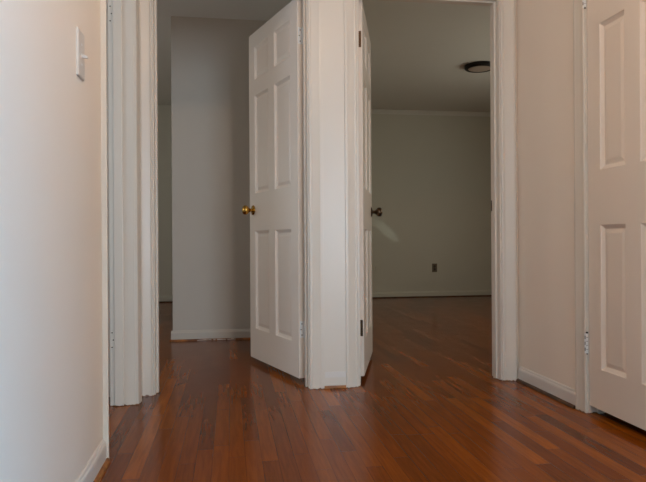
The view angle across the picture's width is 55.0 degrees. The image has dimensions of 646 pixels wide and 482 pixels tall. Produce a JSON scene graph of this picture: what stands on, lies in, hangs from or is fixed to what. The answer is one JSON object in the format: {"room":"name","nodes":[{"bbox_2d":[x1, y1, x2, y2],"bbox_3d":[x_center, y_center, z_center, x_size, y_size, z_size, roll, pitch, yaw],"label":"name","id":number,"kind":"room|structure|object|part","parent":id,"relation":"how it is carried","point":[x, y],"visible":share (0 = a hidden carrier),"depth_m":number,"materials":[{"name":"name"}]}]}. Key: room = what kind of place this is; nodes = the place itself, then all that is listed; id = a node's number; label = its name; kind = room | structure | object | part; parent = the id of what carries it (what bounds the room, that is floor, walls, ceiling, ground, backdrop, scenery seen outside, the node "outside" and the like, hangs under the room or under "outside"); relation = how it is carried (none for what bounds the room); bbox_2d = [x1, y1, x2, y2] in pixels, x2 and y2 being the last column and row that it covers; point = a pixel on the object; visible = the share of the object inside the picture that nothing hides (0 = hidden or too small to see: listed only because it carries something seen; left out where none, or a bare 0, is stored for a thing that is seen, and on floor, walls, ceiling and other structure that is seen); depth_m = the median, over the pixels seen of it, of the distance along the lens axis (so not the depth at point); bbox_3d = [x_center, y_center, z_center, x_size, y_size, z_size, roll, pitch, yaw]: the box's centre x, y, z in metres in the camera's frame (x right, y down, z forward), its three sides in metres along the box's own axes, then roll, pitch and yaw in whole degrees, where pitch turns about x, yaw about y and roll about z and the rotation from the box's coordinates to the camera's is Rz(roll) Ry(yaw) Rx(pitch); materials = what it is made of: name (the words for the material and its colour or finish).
{"room":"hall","nodes":[
{"label":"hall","id":0,"kind":"room"},
{"bbox_2d":[0,0,102,481],"bbox_3d":[-0.432,-0.487,-0.519,0.115,2.515,7.300,0,0,-9],"label":"wall","id":1,"kind":"structure","parent":0,"point":[51,379],"depth_m":1.54,"materials":[{"name":"paint"}]},
{"bbox_2d":[76,27,87,80],"bbox_3d":[-0.719,-0.560,1.863,0.025,0.140,0.080,0,0,-9],"label":"light switch","id":2,"kind":"object","parent":1,"relation":"attached to","point":[80,52],"visible":1,"depth_m":1.85,"materials":[{"name":"beige plastic"}]},
{"bbox_2d":[76,439,110,481],"bbox_3d":[-0.285,0.730,-0.974,0.026,0.080,6.360,0,0,-9],"label":"baseboard","id":3,"kind":"structure","parent":1,"relation":"attached to","point":[94,470],"depth_m":2.01,"materials":[{"name":"paint"}]},
{"bbox_3d":[-0.279,0.763,-0.973,0.013,0.014,6.360,0,0,-9],"label":"shoe moulding","id":4,"kind":"part","parent":3,"relation":"part of","materials":[{"name":"brown wood"}]},
{"bbox_2d":[100,0,141,457],"bbox_3d":[-0.885,-0.307,2.574,0.135,2.161,0.833,0,0,-9],"label":"door frame","id":5,"kind":"structure","parent":1,"relation":"attached to","point":[123,15],"depth_m":2.91,"materials":[{"name":"paint"}]},
{"bbox_3d":[-0.768,-0.273,2.180,0.019,2.091,0.018,0,0,-9],"label":"casing","id":6,"kind":"part","parent":5,"relation":"part of","materials":[{"name":"paint"}]},
{"bbox_3d":[-0.884,-0.272,2.960,0.020,2.091,0.070,0,0,-9],"label":"casing","id":7,"kind":"part","parent":5,"relation":"part of","materials":[{"name":"paint"}]},
{"bbox_2d":[171,16,266,330],"bbox_3d":[-0.720,-0.485,4.926,0.927,2.515,0.115,0,0,-9],"label":"wall","id":8,"kind":"structure","parent":0,"point":[210,56],"depth_m":4.84,"materials":[{"name":"paint"}]},
{"bbox_2d":[171,329,250,341],"bbox_3d":[-0.709,0.732,4.854,0.940,0.080,0.028,0,0,-9],"label":"baseboard","id":9,"kind":"structure","parent":8,"relation":"attached to","point":[223,334],"depth_m":4.83,"materials":[{"name":"paint"}]},
{"bbox_3d":[-0.707,0.766,4.848,0.940,0.014,0.013,0,0,-9],"label":"shoe moulding","id":10,"kind":"part","parent":9,"relation":"part of","materials":[{"name":"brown wood"}]},
{"bbox_2d":[107,0,518,396],"bbox_3d":[-0.288,-0.488,3.251,7.800,2.515,0.115,0,0,-9],"label":"wall","id":11,"kind":"structure","parent":0,"point":[107,0],"depth_m":3.08,"materials":[{"name":"paint"}]},
{"bbox_2d":[139,0,323,396],"bbox_3d":[-0.466,-0.312,3.214,0.924,2.166,0.135,0,0,-9],"label":"door frame","id":12,"kind":"structure","parent":11,"relation":"attached to","point":[312,9],"depth_m":3.21,"materials":[{"name":"paint"}]},
{"bbox_3d":[-0.882,-0.272,3.094,0.064,2.091,0.020,0,0,-9],"label":"casing","id":13,"kind":"part","parent":12,"relation":"part of","materials":[{"name":"paint"}]},
{"bbox_3d":[-0.037,-0.277,3.220,0.074,2.091,0.020,0,0,-9],"label":"casing","id":14,"kind":"part","parent":12,"relation":"part of","materials":[{"name":"paint"}]},
{"bbox_2d":[242,0,304,377],"bbox_3d":[-0.287,-0.286,3.667,0.181,2.052,0.754,0,0,-27],"label":"door","id":15,"kind":"structure","parent":11,"relation":"in","point":[276,210],"depth_m":3.59,"materials":[{"name":"paint"}]},
{"bbox_3d":[-0.476,-0.195,3.913,0.069,0.060,0.060,0,0,-27],"label":"knob","id":16,"kind":"part","parent":15,"relation":"part of","materials":[{"name":"gold metal"}]},
{"bbox_2d":[322,0,345,388],"bbox_3d":[0.057,-0.315,3.233,0.115,2.165,0.022,0,0,-9],"label":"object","id":17,"kind":"structure","parent":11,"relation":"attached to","point":[332,10],"depth_m":3.23,"materials":[{"name":"paint"}]},
{"bbox_3d":[0.064,0.760,3.233,0.114,0.016,0.022,0,0,-9],"label":"shoe moulding","id":18,"kind":"part","parent":17,"relation":"part of","materials":[{"name":"brown wood"}]},
{"bbox_2d":[358,0,381,375],"bbox_3d":[0.254,-0.290,3.758,0.181,2.052,0.780,0,0,8],"label":"door","id":19,"kind":"structure","parent":11,"relation":"in","point":[365,172],"depth_m":3.62,"materials":[{"name":"paint"}]},
{"bbox_3d":[0.354,-0.190,4.065,0.069,0.060,0.060,0,0,8],"label":"knob","id":20,"kind":"part","parent":19,"relation":"part of","materials":[{"name":"brown metal"}]},
{"bbox_2d":[344,0,517,387],"bbox_3d":[0.577,-0.319,3.371,0.953,2.166,0.135,0,0,-9],"label":"door frame","id":21,"kind":"structure","parent":11,"relation":"attached to","point":[502,12],"depth_m":3.37,"materials":[{"name":"paint"}]},
{"bbox_3d":[0.147,-0.278,3.248,0.066,2.091,0.020,0,0,-9],"label":"casing","id":22,"kind":"part","parent":21,"relation":"part of","materials":[{"name":"paint"}]},
{"bbox_3d":[1.014,-0.284,3.378,0.087,2.091,0.020,0,0,-9],"label":"casing","id":23,"kind":"part","parent":21,"relation":"part of","materials":[{"name":"paint"}]},
{"bbox_2d":[157,0,490,111],"bbox_3d":[0.377,-1.799,2.131,9.000,0.100,12.500,0,0,-9],"label":"ceiling","id":24,"kind":"structure","parent":0,"point":[420,52],"depth_m":5.56,"materials":[{"name":"paint"}]},
{"bbox_2d":[464,61,489,72],"bbox_3d":[1.566,-1.733,6.192,0.300,0.048,0.300,0,0,-9],"label":"ceiling light","id":25,"kind":"object","parent":24,"relation":"attached to","point":[478,66],"visible":0.83,"depth_m":6.12,"materials":[{"name":"brown metal"}]},
{"bbox_2d":[468,66,489,71],"bbox_3d":[1.566,-1.716,6.192,0.229,0.014,0.229,0,0,-9],"label":"diffuser","id":26,"kind":"object","parent":25,"relation":"attached to","point":[470,68],"depth_m":6.17,"materials":[{"name":"white glass"}]},
{"bbox_2d":[158,105,491,295],"bbox_3d":[-0.965,-0.484,8.097,7.900,2.515,0.100,0,0,-9],"label":"wall","id":27,"kind":"structure","parent":0,"point":[431,174],"depth_m":8.39,"materials":[{"name":"paint"}]},
{"bbox_2d":[159,296,172,302],"bbox_3d":[-3.194,0.748,7.698,3.158,0.080,0.026,0,0,-9],"label":"baseboard","id":28,"kind":"structure","parent":27,"relation":"attached to","point":[162,299],"depth_m":7.88,"materials":[{"name":"paint"}]},
{"bbox_2d":[373,264,377,272],"bbox_3d":[0.705,0.369,8.291,0.070,0.115,0.009,0,0,-9],"label":"wall outlet","id":29,"kind":"object","parent":27,"relation":"attached to","point":[375,266],"visible":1,"depth_m":8.29,"materials":[{"name":"paint"}]},
{"bbox_2d":[371,109,490,116],"bbox_3d":[1.114,-1.729,8.336,3.503,0.050,0.046,0,0,-9],"label":"crown molding","id":30,"kind":"structure","parent":27,"relation":"attached to","point":[373,111],"depth_m":8.38,"materials":[{"name":"paint"}]},
{"bbox_2d":[372,290,491,297],"bbox_3d":[1.127,0.721,8.346,3.503,0.080,0.026,0,0,-9],"label":"baseboard","id":31,"kind":"structure","parent":27,"relation":"attached to","point":[410,294],"depth_m":8.40,"materials":[{"name":"paint"}]},
{"bbox_3d":[1.129,0.754,8.339,3.503,0.014,0.013,0,0,-9],"label":"shoe moulding","id":32,"kind":"part","parent":31,"relation":"part of","materials":[{"name":"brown wood"}]},
{"bbox_2d":[432,264,436,271],"bbox_3d":[1.514,0.364,8.413,0.070,0.115,0.009,0,0,-9],"label":"wall outlet","id":33,"kind":"object","parent":27,"relation":"attached to","point":[434,266],"visible":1,"depth_m":8.41,"materials":[{"name":"brown plastic"}]},
{"bbox_2d":[100,296,645,481],"bbox_3d":[0.393,0.826,2.131,9.000,0.120,12.500,0,0,-9],"label":"floor","id":34,"kind":"structure","parent":0,"point":[428,405],"depth_m":2.62,"materials":[{"name":"brown wood"}]},
{"bbox_2d":[517,0,574,388],"bbox_3d":[1.333,-0.498,1.995,0.115,2.515,2.850,0,0,-9],"label":"wall","id":35,"kind":"structure","parent":0,"point":[545,89],"depth_m":3.09,"materials":[{"name":"paint"}]},
{"bbox_2d":[516,366,574,408],"bbox_3d":[1.105,0.721,3.094,0.026,0.080,0.567,0,0,-9],"label":"baseboard","id":36,"kind":"structure","parent":35,"relation":"attached to","point":[557,391],"depth_m":3.06,"materials":[{"name":"paint"}]},
{"bbox_3d":[1.098,0.755,3.093,0.013,0.014,0.567,0,0,-9],"label":"shoe moulding","id":37,"kind":"part","parent":36,"relation":"part of","materials":[{"name":"brown wood"}]},
{"bbox_2d":[573,0,605,413],"bbox_3d":[1.258,-0.324,2.436,0.135,2.169,0.779,0,0,-9],"label":"door frame","id":38,"kind":"structure","parent":35,"relation":"attached to","point":[580,61],"depth_m":2.76,"materials":[{"name":"paint"}]},
{"bbox_3d":[1.149,-0.284,2.775,0.020,2.091,0.078,0,0,-9],"label":"casing","id":39,"kind":"part","parent":38,"relation":"part of","materials":[{"name":"paint"}]},
{"bbox_2d":[582,0,645,430],"bbox_3d":[1.194,-0.298,2.430,0.108,2.042,0.616,0,0,-9],"label":"door","id":40,"kind":"structure","parent":35,"relation":"in","point":[616,29],"depth_m":2.53,"materials":[{"name":"paint"}]}
]}

